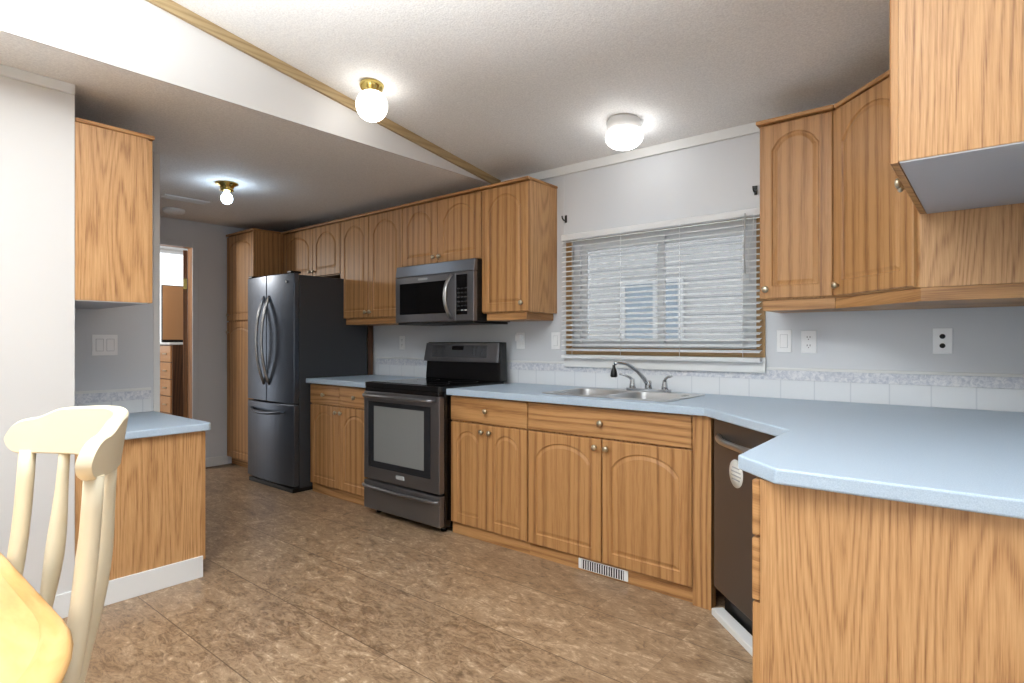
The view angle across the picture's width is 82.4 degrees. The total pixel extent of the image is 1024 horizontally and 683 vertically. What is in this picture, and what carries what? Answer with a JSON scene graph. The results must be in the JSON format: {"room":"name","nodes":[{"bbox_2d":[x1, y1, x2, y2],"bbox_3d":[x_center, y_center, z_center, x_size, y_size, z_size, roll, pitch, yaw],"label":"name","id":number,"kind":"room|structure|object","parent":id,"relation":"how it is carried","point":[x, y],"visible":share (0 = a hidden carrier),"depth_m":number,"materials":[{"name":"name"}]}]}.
{"room":"kitchen","nodes":[
{"label":"kitchen","id":0,"kind":"room"},
{"bbox_2d":[0,75,74,594],"bbox_3d":[-2.988,0.036,1.409,0.100,2.347,3.162,0,0,40],"label":"wall","id":1,"kind":"structure","parent":0,"point":[37,123],"depth_m":2.49,"materials":[{"name":"paint"}]},
{"bbox_2d":[0,64,74,94],"bbox_3d":[-2.944,-1.115,1.372,0.014,0.045,3.162,0,0,40],"label":"trim","id":2,"kind":"structure","parent":1,"relation":"attached to","point":[7,71],"depth_m":2.48,"materials":[{"name":"white paint"}]},
{"bbox_2d":[53,591,70,617],"bbox_3d":[-2.945,1.156,1.372,0.012,0.108,3.160,0,0,40],"label":"baseboard","id":3,"kind":"structure","parent":1,"relation":"attached to","point":[61,605],"depth_m":2.55,"materials":[{"name":"white paint"}]},
{"bbox_2d":[75,303,152,412],"bbox_3d":[-2.380,0.036,3.351,0.100,2.347,0.606,0,0,40],"label":"wall","id":4,"kind":"structure","parent":0,"point":[132,367],"depth_m":3.39,"materials":[{"name":"white paint"}]},
{"bbox_2d":[92,335,117,355],"bbox_3d":[-2.322,0.020,3.335,0.010,0.118,0.125,0,0,40],"label":"light switch","id":5,"kind":"object","parent":4,"relation":"attached to","point":[101,344],"visible":1,"depth_m":3.33,"materials":[{"name":"white plastic"}]},
{"bbox_2d":[75,387,150,412],"bbox_3d":[-2.350,0.348,3.299,0.012,0.144,0.561,0,0,40],"label":"tile backsplash","id":6,"kind":"structure","parent":4,"relation":"attached to","point":[134,400],"depth_m":3.39,"materials":[{"name":"white tile"}]},
{"bbox_2d":[153,153,159,411],"bbox_3d":[-2.159,0.036,3.547,0.020,2.347,0.034,0,0,40],"label":"trim","id":7,"kind":"structure","parent":4,"relation":"attached to","point":[156,157],"depth_m":3.54,"materials":[{"name":"white paint"}]},
{"bbox_2d":[160,248,182,251],"bbox_3d":[-4.733,0.036,6.673,0.100,2.347,2.250,0,0,40],"label":"wall","id":8,"kind":"structure","parent":0,"point":[160,248],"depth_m":7.22,"materials":[{"name":"paint"}]},
{"bbox_2d":[160,250,182,254],"bbox_3d":[-4.362,-0.480,7.113,0.050,1.280,1.000,0,0,40],"label":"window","id":9,"kind":"structure","parent":8,"relation":"in","point":[161,251],"depth_m":7.25,"materials":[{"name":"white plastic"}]},
{"bbox_2d":[160,216,246,463],"bbox_3d":[-3.319,0.036,5.244,0.100,2.347,2.650,0,0,40],"label":"wall","id":10,"kind":"structure","parent":0,"point":[211,238],"depth_m":5.67,"materials":[{"name":"white paint"}]},
{"bbox_2d":[160,238,198,419],"bbox_3d":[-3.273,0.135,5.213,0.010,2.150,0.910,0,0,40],"label":"trim","id":11,"kind":"structure","parent":10,"relation":"attached to","point":[194,245],"depth_m":5.53,"materials":[{"name":"wood"}]},
{"bbox_2d":[183,250,187,417],"bbox_3d":[-3.293,0.165,5.914,0.036,2.070,0.768,0,0,-27],"label":"bedroom door","id":12,"kind":"structure","parent":10,"relation":"in","point":[185,253],"depth_m":5.58,"materials":[{"name":"brown wood"}]},
{"bbox_2d":[205,455,227,467],"bbox_3d":[-2.894,1.165,5.670,0.012,0.090,0.270,0,0,40],"label":"baseboard","id":13,"kind":"structure","parent":10,"relation":"attached to","point":[218,460],"depth_m":5.68,"materials":[{"name":"white paint"}]},
{"bbox_2d":[0,0,489,183],"bbox_3d":[-1.890,-1.615,2.115,0.011,0.956,5.650,0,0,40],"label":"wall header","id":14,"kind":"structure","parent":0,"point":[139,37],"depth_m":2.60,"materials":[{"name":"paint"}]},
{"bbox_2d":[146,0,500,183],"bbox_3d":[-1.878,-1.556,2.105,0.018,0.874,5.650,0,0,40],"label":"trim","id":15,"kind":"structure","parent":14,"relation":"attached to","point":[169,6],"depth_m":3.01,"materials":[{"name":"brown wood"}]},
{"bbox_2d":[62,463,752,682],"bbox_3d":[-2.095,1.240,1.194,11.150,0.060,7.570,0,0,40],"label":"floor","id":16,"kind":"structure","parent":0,"point":[309,586],"depth_m":2.60,"materials":[{"name":"tile"}]},
{"bbox_2d":[0,552,72,682],"bbox_3d":[-1.419,0.830,0.885,1.865,0.760,0.994,0,0,40],"label":"dining table","id":17,"kind":"object","parent":16,"relation":"on","point":[36,644],"visible":1,"depth_m":0.90,"materials":[{"name":"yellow wood"}]},
{"bbox_2d":[4,405,128,682],"bbox_3d":[-0.980,0.673,1.043,0.488,1.071,0.495,0,0,37],"label":"dining chair","id":18,"kind":"object","parent":16,"relation":"on","point":[96,434],"visible":0.93,"depth_m":1.17,"materials":[{"name":"beige paint"}]},
{"bbox_2d":[75,431,204,605],"bbox_3d":[-2.045,0.835,3.063,0.780,0.750,0.586,0,0,40],"label":"base cabinet","id":19,"kind":"object","parent":16,"relation":"on","point":[159,527],"visible":0.54,"depth_m":2.84,"materials":[{"name":"brown wood"}]},
{"bbox_2d":[125,411,210,439],"bbox_3d":[-2.040,0.439,3.055,0.798,0.038,0.580,0,0,40],"label":"countertop","id":20,"kind":"structure","parent":19,"relation":"on","point":[151,423],"depth_m":2.96,"materials":[{"name":"blue laminate"}]},
{"bbox_2d":[160,342,182,416],"bbox_3d":[-3.887,0.610,6.839,0.832,1.200,0.525,0,0,40],"label":"dresser","id":21,"kind":"object","parent":16,"relation":"on","point":[171,353],"visible":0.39,"depth_m":6.45,"materials":[{"name":"brown wood"}]},
{"bbox_2d":[161,285,182,341],"bbox_3d":[-3.730,-0.305,6.515,0.046,0.630,0.315,0,0,40],"label":"board","id":22,"kind":"object","parent":21,"relation":"on","point":[171,295],"visible":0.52,"depth_m":6.45,"materials":[{"name":"brown wood"}]},
{"bbox_2d":[226,228,283,467],"bbox_3d":[-2.423,0.079,5.813,0.552,2.263,0.628,0,0,40],"label":"pantry cabinet","id":23,"kind":"object","parent":16,"relation":"on","point":[255,252],"visible":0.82,"depth_m":5.59,"materials":[{"name":"brown wood"}]},
{"bbox_2d":[248,271,366,492],"bbox_3d":[-1.832,0.323,5.104,0.760,1.775,0.809,0,0,40],"label":"refrigerator","id":24,"kind":"object","parent":16,"relation":"on","point":[298,330],"visible":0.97,"depth_m":4.79,"materials":[{"name":"grey metal"}]},
{"bbox_2d":[310,383,366,505],"bbox_3d":[-1.119,0.773,4.698,0.810,0.874,0.682,0,0,40],"label":"base cabinet","id":25,"kind":"object","parent":16,"relation":"on","point":[337,412],"visible":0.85,"depth_m":4.46,"materials":[{"name":"brown wood"}]},
{"bbox_2d":[306,375,423,387],"bbox_3d":[-1.123,0.315,4.700,0.826,0.038,0.686,0,0,40],"label":"countertop","id":26,"kind":"structure","parent":25,"relation":"on","point":[351,381],"depth_m":4.57,"materials":[{"name":"blue laminate"}]},
{"bbox_2d":[368,325,372,374],"bbox_3d":[-1.259,0.515,5.193,0.007,1.390,0.054,0,0,40],"label":"panel","id":27,"kind":"object","parent":16,"relation":"on","point":[370,328],"visible":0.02,"depth_m":5.19,"materials":[{"name":"brown wood"}]},
{"bbox_2d":[362,342,506,530],"bbox_3d":[-0.560,0.608,4.111,0.786,1.205,0.718,0,0,40],"label":"electric range","id":28,"kind":"object","parent":16,"relation":"on","point":[407,422],"visible":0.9,"depth_m":3.90,"materials":[{"name":"black metal"}]},
{"bbox_2d":[365,378,503,391],"bbox_3d":[-0.547,0.299,4.125,0.784,0.035,0.630,0,0,40],"label":"cooktop","id":29,"kind":"object","parent":28,"relation":"in","point":[417,384],"depth_m":4.00,"materials":[{"name":"black glass"}]},
{"bbox_2d":[451,395,529,554],"bbox_3d":[0.046,0.773,3.734,0.621,0.874,0.682,0,0,40],"label":"base cabinet","id":30,"kind":"object","parent":16,"relation":"on","point":[490,436],"visible":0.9,"depth_m":3.47,"materials":[{"name":"brown wood"}]},
{"bbox_2d":[446,383,1023,518],"bbox_3d":[0.514,0.315,2.619,2.772,0.038,1.807,0,0,40],"label":"countertop","id":31,"kind":"structure","parent":30,"relation":"on","point":[971,460],"depth_m":1.70,"materials":[{"name":"blue laminate"}]},
{"bbox_2d":[542,387,704,401],"bbox_3d":[0.616,0.378,3.274,0.775,0.176,0.500,0,0,40],"label":"sink","id":32,"kind":"object","parent":31,"relation":"in","point":[586,391],"visible":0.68,"depth_m":3.31,"materials":[{"name":"silver metal"}]},
{"bbox_2d":[610,361,672,392],"bbox_3d":[0.736,0.200,3.382,0.349,0.180,0.228,0,0,4],"label":"kitchen faucet","id":33,"kind":"object","parent":32,"relation":"on","point":[648,384],"visible":1,"depth_m":3.35,"materials":[{"name":"silver metal"}]},
{"bbox_2d":[528,402,692,602],"bbox_3d":[0.656,0.773,3.230,0.959,0.874,0.682,0,0,40],"label":"base cabinet","id":34,"kind":"object","parent":16,"relation":"on","point":[612,487],"visible":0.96,"depth_m":2.94,"materials":[{"name":"brown wood"}]},
{"bbox_2d":[579,558,627,581],"bbox_3d":[0.465,1.173,3.007,0.292,0.054,0.010,0,0,40],"label":"floor register","id":35,"kind":"object","parent":34,"relation":"attached to","point":[599,568],"visible":1,"depth_m":3.00,"materials":[{"name":"white plastic"}]},
{"bbox_2d":[693,415,715,609],"bbox_3d":[0.881,0.773,2.678,0.087,0.874,0.060,0,0,40],"label":"filler panel","id":36,"kind":"object","parent":16,"relation":"on","point":[704,591],"visible":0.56,"depth_m":2.65,"materials":[{"name":"brown wood"}]},
{"bbox_2d":[712,607,752,656],"bbox_3d":[0.941,1.195,2.312,0.055,0.030,0.570,0,0,-6],"label":"floor strip","id":37,"kind":"object","parent":16,"relation":"on","point":[728,622],"visible":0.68,"depth_m":2.41,"materials":[{"name":"white paint"}]},
{"bbox_2d":[714,419,775,635],"bbox_3d":[1.099,0.776,2.334,0.467,0.868,0.600,0,0,-6],"label":"dishwasher","id":38,"kind":"object","parent":16,"relation":"on","point":[733,535],"visible":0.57,"depth_m":2.44,"materials":[{"name":"black metal"}]},
{"bbox_2d":[752,477,1023,682],"bbox_3d":[0.989,0.773,1.493,0.603,0.874,0.598,0,0,40],"label":"base cabinet","id":39,"kind":"object","parent":16,"relation":"on","point":[847,588],"visible":0.77,"depth_m":1.26,"materials":[{"name":"brown wood"}]},
{"bbox_2d":[0,0,888,250],"bbox_3d":[-1.527,-1.625,1.880,11.150,0.976,5.750,0,0,40],"label":"ceiling","id":40,"kind":"structure","parent":0,"point":[510,89],"depth_m":2.86,"materials":[{"name":"white paint"}]},
{"bbox_2d":[162,207,184,214],"bbox_3d":[-2.912,-1.114,5.030,0.170,0.046,0.170,0,0,40],"label":"smoke detector","id":41,"kind":"object","parent":40,"relation":"attached to","point":[167,210],"visible":1,"depth_m":4.98,"materials":[{"name":"white plastic"}]},
{"bbox_2d":[160,194,209,204],"bbox_3d":[-2.607,-1.130,4.661,0.120,0.014,0.340,0,0,40],"label":"ceiling vent","id":42,"kind":"object","parent":40,"relation":"in","point":[166,196],"visible":0.89,"depth_m":4.63,"materials":[{"name":"white plastic"}]},
{"bbox_2d":[215,180,238,203],"bbox_3d":[-2.049,-1.062,4.199,0.152,0.150,0.152,0,0,40],"label":"ceiling light","id":43,"kind":"object","parent":40,"relation":"attached to","point":[227,187],"visible":1,"depth_m":4.17,"materials":[{"name":"white glass"}]},
{"bbox_2d":[356,78,387,121],"bbox_3d":[-0.744,-1.272,3.102,0.166,0.207,0.166,0,0,40],"label":"ceiling light","id":44,"kind":"object","parent":40,"relation":"attached to","point":[371,104],"visible":1,"depth_m":3.05,"materials":[{"name":"white glass"}]},
{"bbox_2d":[605,113,642,150],"bbox_3d":[0.623,-1.151,3.248,0.205,0.166,0.205,0,0,40],"label":"ceiling light","id":45,"kind":"object","parent":40,"relation":"attached to","point":[624,132],"visible":1,"depth_m":3.17,"materials":[{"name":"white glass"}]},
{"bbox_2d":[367,132,1023,411],"bbox_3d":[-0.877,-0.100,5.008,8.165,2.620,0.100,0,0,40],"label":"wall","id":46,"kind":"structure","parent":0,"point":[720,176],"depth_m":3.22,"materials":[{"name":"white paint"}]},
{"bbox_2d":[281,219,341,278],"bbox_3d":[-1.755,-0.816,5.443,0.956,0.473,0.348,0,0,40],"label":"upper cabinet","id":47,"kind":"object","parent":46,"relation":"attached to","point":[313,250],"visible":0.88,"depth_m":5.28,"materials":[{"name":"brown wood"}]},
{"bbox_2d":[339,205,402,325],"bbox_3d":[-1.071,-0.597,4.877,0.819,0.911,0.348,0,0,40],"label":"upper cabinet","id":48,"kind":"object","parent":46,"relation":"attached to","point":[371,243],"visible":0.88,"depth_m":4.75,"materials":[{"name":"brown wood"}]},
{"bbox_2d":[399,336,404,348],"bbox_3d":[-0.937,0.010,4.986,0.072,0.115,0.009,0,0,40],"label":"wall outlet","id":49,"kind":"object","parent":46,"relation":"attached to","point":[401,338],"visible":1,"depth_m":4.98,"materials":[{"name":"white plastic"}]},
{"bbox_2d":[401,187,482,266],"bbox_3d":[-0.436,-0.809,4.352,0.826,0.488,0.348,0,0,40],"label":"upper cabinet","id":50,"kind":"object","parent":46,"relation":"attached to","point":[448,227],"visible":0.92,"depth_m":4.21,"materials":[{"name":"brown wood"}]},
{"bbox_2d":[396,258,508,325],"bbox_3d":[-0.472,-0.344,4.308,0.820,0.438,0.457,0,0,40],"label":"microwave oven","id":51,"kind":"object","parent":50,"relation":"attached to","point":[449,293],"visible":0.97,"depth_m":4.14,"materials":[{"name":"grey metal"}]},
{"bbox_2d":[480,176,557,321],"bbox_3d":[0.042,-0.597,3.956,0.413,0.911,0.348,0,0,40],"label":"upper cabinet","id":52,"kind":"object","parent":46,"relation":"attached to","point":[519,215],"visible":1,"depth_m":3.84,"materials":[{"name":"brown wood"}]},
{"bbox_2d":[515,333,524,348],"bbox_3d":[0.050,-0.005,4.150,0.072,0.115,0.040,0,0,40],"label":"wall outlet","id":53,"kind":"object","parent":46,"relation":"attached to","point":[519,337],"visible":1,"depth_m":4.15,"materials":[{"name":"white plastic"}]},
{"bbox_2d":[551,332,559,348],"bbox_3d":[0.296,-0.005,3.966,0.072,0.115,0.010,0,0,40],"label":"light switch","id":54,"kind":"object","parent":46,"relation":"attached to","point":[555,336],"visible":1,"depth_m":3.96,"materials":[{"name":"white plastic"}]},
{"bbox_2d":[560,175,563,360],"bbox_3d":[0.339,-0.495,3.935,0.030,1.251,0.004,0,0,40],"label":"trim","id":55,"kind":"structure","parent":46,"relation":"attached to","point":[561,177],"depth_m":3.94,"materials":[{"name":"white wood"}]},
{"bbox_2d":[564,216,765,372],"bbox_3d":[0.877,-0.269,3.531,1.280,0.873,0.120,0,0,40],"label":"window","id":56,"kind":"structure","parent":46,"relation":"in","point":[711,366],"depth_m":3.51,"materials":[{"name":"white plastic"}]},
{"bbox_2d":[561,208,761,362],"bbox_3d":[0.822,-0.296,3.473,1.264,0.812,0.062,0,0,40],"label":"blind","id":57,"kind":"object","parent":56,"relation":"attached to","point":[754,212],"visible":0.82,"depth_m":3.38,"materials":[{"name":"white plastic"}]},
{"bbox_2d":[501,104,833,181],"bbox_3d":[1.031,-1.145,3.353,2.915,0.057,0.018,0,0,40],"label":"trim","id":58,"kind":"structure","parent":46,"relation":"attached to","point":[751,128],"depth_m":3.50,"materials":[{"name":"white paint"}]},
{"bbox_2d":[375,357,1023,411],"bbox_3d":[0.470,0.216,3.821,4.373,0.159,0.012,0,0,40],"label":"tile backsplash","id":59,"kind":"structure","parent":46,"relation":"attached to","point":[978,391],"depth_m":2.96,"materials":[{"name":"white tile"}]},
{"bbox_2d":[752,186,756,194],"bbox_3d":[1.292,-0.810,3.115,0.016,0.050,0.052,0,0,40],"label":"curtain hook","id":60,"kind":"object","parent":46,"relation":"attached to","point":[754,188],"visible":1,"depth_m":3.13,"materials":[{"name":"black metal"}]},
{"bbox_2d":[777,330,791,351],"bbox_3d":[1.415,-0.002,3.041,0.072,0.115,0.010,0,0,40],"label":"light switch","id":61,"kind":"object","parent":46,"relation":"attached to","point":[784,337],"visible":1,"depth_m":3.04,"materials":[{"name":"white plastic"}]},
{"bbox_2d":[756,104,844,312],"bbox_3d":[1.402,-0.604,2.831,0.336,0.912,0.348,0,0,40],"label":"upper cabinet","id":62,"kind":"object","parent":46,"relation":"attached to","point":[796,149],"visible":0.9,"depth_m":2.71,"materials":[{"name":"brown wood"}]},
{"bbox_2d":[801,330,816,352],"bbox_3d":[1.506,0.002,2.966,0.072,0.115,0.009,0,0,40],"label":"wall outlet","id":63,"kind":"object","parent":46,"relation":"attached to","point":[808,338],"visible":1,"depth_m":2.96,"materials":[{"name":"white plastic"}]},
{"bbox_2d":[805,335,811,340],"bbox_3d":[1.504,-0.019,2.964,0.032,0.028,0.003,0,0,40],"label":"socket","id":64,"kind":"object","parent":63,"relation":"attached to","point":[807,337],"depth_m":2.96,"materials":[{"name":"white plastic"}]},
{"bbox_2d":[805,343,811,348],"bbox_3d":[1.504,0.023,2.964,0.032,0.028,0.003,0,0,40],"label":"socket","id":65,"kind":"object","parent":63,"relation":"attached to","point":[807,345],"depth_m":2.96,"materials":[{"name":"white plastic"}]},
{"bbox_2d":[831,70,1023,310],"bbox_3d":[1.685,-0.604,2.389,0.674,0.912,0.670,0,0,40],"label":"upper cabinet","id":66,"kind":"object","parent":46,"relation":"attached to","point":[888,255],"visible":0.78,"depth_m":2.28,"materials":[{"name":"brown wood"}]},
{"bbox_2d":[933,328,952,353],"bbox_3d":[1.927,-0.002,2.617,0.072,0.115,0.010,0,0,40],"label":"jack plate","id":67,"kind":"object","parent":46,"relation":"attached to","point":[942,337],"visible":1,"depth_m":2.61,"materials":[{"name":"white plastic"}]},
{"label":"outside","id":68,"kind":"structure","parent":0,"visible":0},
{"bbox_2d":[589,236,742,338],"bbox_3d":[2.942,-0.190,7.008,11.000,3.800,0.250,0,0,40],"label":"window pane","id":69,"kind":"structure","parent":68,"point":[740,240],"depth_m":7.61,"materials":[{"name":"grey"}]},
{"bbox_3d":[1.615,-0.165,1.694,0.100,2.750,1.830,0,0,40],"label":"wall","id":70,"kind":"structure","parent":0,"visible":0},
{"bbox_2d":[889,0,1023,213],"bbox_3d":[1.359,-0.895,1.746,0.357,0.860,0.790,0,0,40],"label":"upper cabinet","id":71,"kind":"object","parent":70,"relation":"attached to","point":[956,67],"visible":1,"depth_m":1.48,"materials":[{"name":"brown wood"}]},
{"bbox_3d":[-2.348,0.036,2.865,0.770,2.347,0.102,0,0,40],"label":"wall","id":72,"kind":"structure","parent":0,"visible":0},
{"bbox_2d":[75,117,154,308],"bbox_3d":[-2.126,-0.590,2.970,0.774,0.815,0.338,0,0,40],"label":"upper cabinet","id":73,"kind":"object","parent":72,"relation":"attached to","point":[114,165],"visible":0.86,"depth_m":2.71,"materials":[{"name":"brown wood"}]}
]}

